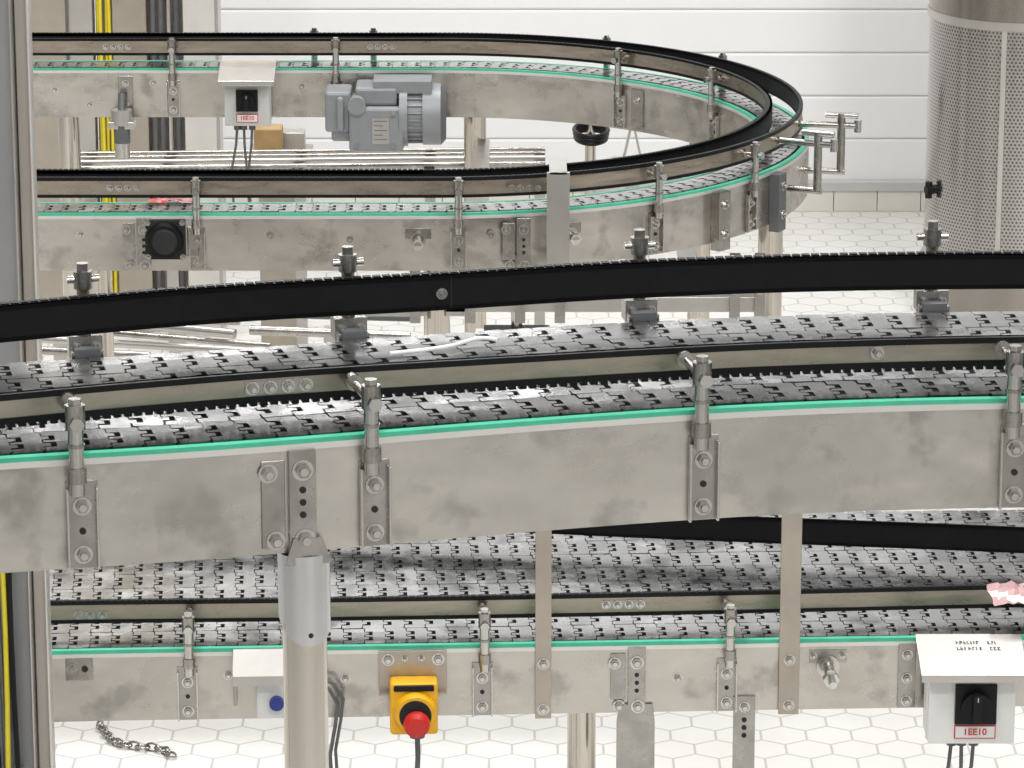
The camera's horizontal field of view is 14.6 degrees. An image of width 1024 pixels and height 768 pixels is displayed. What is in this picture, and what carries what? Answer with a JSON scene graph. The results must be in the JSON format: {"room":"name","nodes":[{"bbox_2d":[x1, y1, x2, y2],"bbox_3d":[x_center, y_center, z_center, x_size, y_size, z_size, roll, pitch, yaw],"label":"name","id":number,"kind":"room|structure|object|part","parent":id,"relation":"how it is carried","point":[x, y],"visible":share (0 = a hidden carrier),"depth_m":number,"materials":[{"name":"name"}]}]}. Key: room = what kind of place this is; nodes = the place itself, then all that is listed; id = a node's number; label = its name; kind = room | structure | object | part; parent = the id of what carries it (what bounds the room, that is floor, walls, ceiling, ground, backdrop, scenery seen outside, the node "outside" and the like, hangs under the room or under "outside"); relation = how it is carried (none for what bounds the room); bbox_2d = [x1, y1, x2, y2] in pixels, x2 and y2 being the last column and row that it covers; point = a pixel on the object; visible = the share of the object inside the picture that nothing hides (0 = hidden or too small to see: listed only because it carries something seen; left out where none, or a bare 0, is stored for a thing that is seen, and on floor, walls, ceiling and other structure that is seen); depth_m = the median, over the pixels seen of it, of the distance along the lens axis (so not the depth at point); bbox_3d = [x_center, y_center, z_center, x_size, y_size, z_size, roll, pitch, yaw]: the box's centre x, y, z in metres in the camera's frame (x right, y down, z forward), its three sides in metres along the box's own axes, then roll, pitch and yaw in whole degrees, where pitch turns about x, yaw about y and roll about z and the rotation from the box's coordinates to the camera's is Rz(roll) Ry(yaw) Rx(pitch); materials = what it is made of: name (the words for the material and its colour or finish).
{"room":"processing plant","nodes":[
{"label":"processing plant","id":0,"kind":"room"},
{"bbox_2d":[94,0,929,201],"bbox_3d":[0.000,-3.515,13.112,14.000,6.000,0.150,0,15,0],"label":"wall","id":1,"kind":"structure","parent":0,"point":[869,59],"depth_m":13.68,"materials":[{"name":"white paint"}]},
{"bbox_2d":[100,180,924,210],"bbox_3d":[0.000,-0.653,13.822,13.980,0.105,0.065,0,15,0],"label":"baseboard","id":2,"kind":"structure","parent":1,"relation":"attached to","point":[837,195],"depth_m":13.80,"materials":[{"name":"beige tile"}]},
{"bbox_2d":[42,210,1023,767],"bbox_3d":[0.000,1.626,5.947,14.000,0.100,16.600,0,15,0],"label":"floor","id":3,"kind":"structure","parent":0,"point":[858,737],"depth_m":8.84,"materials":[{"name":"tile"}]},
{"bbox_2d":[0,0,55,767],"bbox_3d":[-0.793,-0.227,6.083,0.137,3.400,0.072,0,15,0],"label":"steel column","id":4,"kind":"structure","parent":3,"relation":"on","point":[19,238],"depth_m":6.08,"materials":[{"name":"grey metal"}]},
{"bbox_2d":[0,572,23,767],"bbox_3d":[-0.797,0.722,6.293,0.065,1.440,0.049,0,15,0],"label":"cable bundle","id":5,"kind":"object","parent":4,"relation":"attached to","point":[8,694],"visible":0.58,"depth_m":6.20,"materials":[{"name":"black plastic"}]},
{"bbox_2d":[31,0,226,336],"bbox_3d":[-1.173,-1.756,11.813,0.595,3.300,0.170,0,15,0],"label":"frame","id":6,"kind":"object","parent":3,"relation":"on","point":[149,133],"visible":0.1,"depth_m":12.02,"materials":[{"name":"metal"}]},
{"bbox_2d":[96,0,117,293],"bbox_3d":[-1.224,-1.751,11.794,0.052,3.300,0.021,0,15,0],"label":"cable bundle","id":7,"kind":"object","parent":6,"relation":"attached to","point":[98,2],"visible":0.12,"depth_m":12.06,"materials":[{"name":"yellow plastic"}]},
{"bbox_2d":[96,721,176,757],"bbox_3d":[-0.842,0.784,8.780,0.064,0.020,0.288,-15,21,-42],"label":"chain","id":8,"kind":"object","parent":3,"relation":"on","point":[105,733],"visible":1,"depth_m":8.75,"materials":[{"name":"silver metal"}]},
{"bbox_2d":[42,316,410,361],"bbox_3d":[-0.731,0.123,10.055,1.004,0.612,0.343,0,15,0],"label":"rack","id":9,"kind":"object","parent":3,"relation":"on","point":[179,338],"visible":0.35,"depth_m":9.90,"materials":[{"name":"metal"}]},
{"bbox_2d":[252,124,312,345],"bbox_3d":[-0.668,-0.383,11.609,0.180,0.760,0.200,0,15,0],"label":"crate","id":10,"kind":"object","parent":3,"relation":"on","point":[274,136],"visible":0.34,"depth_m":11.54,"materials":[{"name":"cardboard"}]},
{"bbox_2d":[81,147,545,352],"bbox_3d":[-0.587,-0.276,11.245,1.360,0.749,0.292,0,15,0],"label":"rails","id":11,"kind":"object","parent":3,"relation":"on","point":[428,158],"visible":0.46,"depth_m":11.13,"materials":[{"name":"silver metal"}]},
{"bbox_2d":[32,27,861,359],"bbox_3d":[-0.450,-0.169,10.083,2.600,1.160,1.932,0,15,0],"label":"conveyor","id":12,"kind":"object","parent":3,"relation":"on","point":[744,165],"visible":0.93,"depth_m":9.34,"materials":[{"name":"silver metal"}]},
{"bbox_2d":[108,93,135,158],"bbox_3d":[-1.047,-0.694,10.734,0.070,0.174,0.058,0,15,0],"label":"filter regulator","id":13,"kind":"object","parent":12,"relation":"attached to","point":[121,121],"visible":1,"depth_m":10.72,"materials":[{"name":"metal"}]},
{"bbox_2d":[148,198,191,202],"bbox_3d":[-0.783,-0.424,9.176,0.104,0.008,0.044,0,15,0],"label":"meat","id":14,"kind":"object","parent":12,"relation":"on","point":[160,200],"visible":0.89,"depth_m":9.17,"materials":[{"name":"food"}]},
{"bbox_2d":[218,60,275,201],"bbox_3d":[-0.706,-0.654,10.736,0.150,0.424,0.182,0,15,0],"label":"switch","id":15,"kind":"object","parent":12,"relation":"attached to","point":[247,84],"visible":0.97,"depth_m":10.66,"materials":[{"name":"white plastic"}]},
{"bbox_2d":[236,90,257,111],"bbox_3d":[-0.706,-0.750,10.636,0.058,0.058,0.040,0,15,0],"label":"switch","id":16,"kind":"object","parent":15,"relation":"attached to","point":[246,100],"depth_m":10.64,"materials":[{"name":"black plastic"}]},
{"bbox_2d":[218,60,275,107],"bbox_3d":[-0.706,-0.774,10.678,0.150,0.162,0.115,0,15,0],"label":"hood","id":17,"kind":"object","parent":15,"relation":"attached to","point":[246,83],"depth_m":10.65,"materials":[{"name":"metal"}]},
{"bbox_2d":[325,74,445,151],"bbox_3d":[-0.336,-0.727,10.677,0.320,0.185,0.191,0,15,0],"label":"motor","id":18,"kind":"object","parent":12,"relation":"attached to","point":[373,117],"visible":1,"depth_m":10.61,"materials":[{"name":"paint"}]},
{"bbox_3d":[-0.552,-0.687,9.946,2.396,0.048,1.664,0,15,0],"label":"guide rail","id":19,"kind":"part","parent":12,"relation":"part of","materials":[{"name":"black plastic"}]},
{"bbox_3d":[-0.514,-0.687,9.946,2.471,0.048,1.815,0,15,0],"label":"guide rail","id":20,"kind":"part","parent":12,"relation":"part of","materials":[{"name":"black plastic"}]},
{"bbox_3d":[-0.515,-0.631,9.961,2.469,0.005,1.812,0,15,0],"label":"link chain","id":21,"kind":"part","parent":12,"relation":"part of","materials":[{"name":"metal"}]},
{"bbox_3d":[-0.507,-0.072,10.110,2.385,0.960,1.852,0,15,0],"label":"support frame","id":22,"kind":"part","parent":12,"relation":"part of","materials":[{"name":"metal"}]},
{"bbox_2d":[0,220,1023,767],"bbox_3d":[0.029,0.805,5.122,1.902,1.922,0.542,-3,16,-11],"label":"conveyor","id":23,"kind":"object","parent":3,"relation":"on","point":[299,453],"visible":1,"depth_m":4.77,"materials":[{"name":"silver metal"}]},
{"bbox_2d":[389,336,497,355],"bbox_3d":[-0.087,-0.048,5.000,0.151,0.006,0.021,-9,18,-29],"label":"cable","id":24,"kind":"object","parent":23,"relation":"on","point":[489,338],"visible":1,"depth_m":4.99,"materials":[{"name":"white plastic"}]},
{"bbox_3d":[0.017,-0.004,4.729,1.747,0.040,0.094,-3,16,-11],"label":"guide rail","id":25,"kind":"part","parent":23,"relation":"part of","materials":[{"name":"black plastic"}]},
{"bbox_3d":[-0.017,-0.007,4.878,1.804,0.005,0.461,-3,16,-11],"label":"link chain","id":26,"kind":"part","parent":23,"relation":"part of","materials":[{"name":"metal"}]},
{"bbox_3d":[0.014,-0.112,5.055,1.858,0.047,0.126,-3,16,-11],"label":"guide rail","id":27,"kind":"part","parent":23,"relation":"part of","materials":[{"name":"black plastic"}]},
{"bbox_2d":[476,312,549,330],"bbox_3d":[0.121,0.143,9.801,0.420,0.710,0.140,0,15,0],"label":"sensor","id":28,"kind":"object","parent":3,"relation":"on","point":[513,325],"visible":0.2,"depth_m":9.71,"materials":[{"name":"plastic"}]},
{"bbox_2d":[49,510,1023,767],"bbox_3d":[0.210,0.583,7.604,2.552,1.030,0.890,-1,15,-3],"label":"conveyor","id":29,"kind":"object","parent":3,"relation":"on","point":[787,613],"depth_m":7.27,"materials":[{"name":"silver metal"}]},
{"bbox_2d":[232,648,344,767],"bbox_3d":[-0.401,0.629,7.194,0.201,0.300,0.078,0,15,0],"label":"control box","id":30,"kind":"object","parent":29,"relation":"attached to","point":[262,668],"visible":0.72,"depth_m":7.16,"materials":[{"name":"metal"}]},
{"bbox_2d":[232,648,282,705],"bbox_3d":[-0.452,0.533,7.167,0.095,0.100,0.072,-1,15,-2],"label":"hood","id":31,"kind":"object","parent":30,"relation":"attached to","point":[262,668],"depth_m":7.15,"materials":[{"name":"metal"}]},
{"bbox_3d":[-0.178,0.728,7.221,0.123,0.494,0.108,0,15,0],"label":"emergency stop button","id":32,"kind":"part","parent":29,"relation":"part of","materials":[{"name":"yellow plastic"}]},
{"bbox_3d":[-0.179,0.518,7.201,0.122,0.079,0.030,-1,15,-3],"label":"mounting plate","id":33,"kind":"part","parent":29,"relation":"part of","materials":[{"name":"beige metal"}]},
{"bbox_3d":[0.174,0.364,7.595,2.485,0.005,0.763,-1,15,-3],"label":"link chain","id":34,"kind":"part","parent":29,"relation":"part of","materials":[{"name":"metal"}]},
{"bbox_3d":[0.207,0.401,7.298,2.490,0.043,0.031,-1,15,-3],"label":"guide rail","id":35,"kind":"part","parent":29,"relation":"part of","materials":[{"name":"black plastic"}]},
{"bbox_3d":[0.338,0.274,7.709,2.325,0.050,0.021,2,16,8],"label":"guide rail","id":36,"kind":"part","parent":29,"relation":"part of","materials":[{"name":"black plastic"}]},
{"bbox_2d":[916,634,1023,767],"bbox_3d":[0.824,0.673,7.241,0.190,0.438,0.187,0,15,0],"label":"switch","id":37,"kind":"object","parent":29,"relation":"attached to","point":[969,680],"visible":1,"depth_m":7.16,"materials":[{"name":"white plastic"}]},
{"bbox_2d":[916,634,1023,711],"bbox_3d":[0.823,0.552,7.184,0.190,0.176,0.125,0,15,0],"label":"hood","id":38,"kind":"object","parent":37,"relation":"attached to","point":[960,672],"depth_m":7.15,"materials":[{"name":"metal"}]},
{"bbox_2d":[954,684,996,723],"bbox_3d":[0.829,0.577,7.138,0.074,0.074,0.040,0,15,0],"label":"switch","id":39,"kind":"object","parent":37,"relation":"attached to","point":[973,703],"depth_m":7.14,"materials":[{"name":"black plastic"}]},
{"bbox_2d":[987,580,1023,605],"bbox_3d":[0.913,0.380,7.276,0.090,0.011,0.125,0,15,0],"label":"meat","id":40,"kind":"object","parent":29,"relation":"attached to","point":[1011,592],"visible":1,"depth_m":7.28,"materials":[{"name":"pink food"}]},
{"bbox_2d":[572,124,609,263],"bbox_3d":[0.253,-0.601,12.890,0.122,0.500,0.245,0,15,0],"label":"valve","id":41,"kind":"object","parent":3,"relation":"on","point":[590,139],"visible":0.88,"depth_m":12.84,"materials":[{"name":"black plastic"}]},
{"bbox_2d":[611,130,640,322],"bbox_3d":[0.342,-0.344,11.412,0.120,0.792,0.070,0,15,0],"label":"stand","id":42,"kind":"object","parent":3,"relation":"on","point":[629,131],"visible":0.08,"depth_m":11.31,"materials":[{"name":"metal"}]},
{"bbox_2d":[920,0,1023,312],"bbox_3d":[1.553,-1.313,12.087,0.598,2.300,0.594,0,15,0],"label":"metal cylinder","id":43,"kind":"object","parent":3,"relation":"on","point":[974,186],"visible":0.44,"depth_m":12.02,"materials":[{"name":"silver metal"}]}
]}

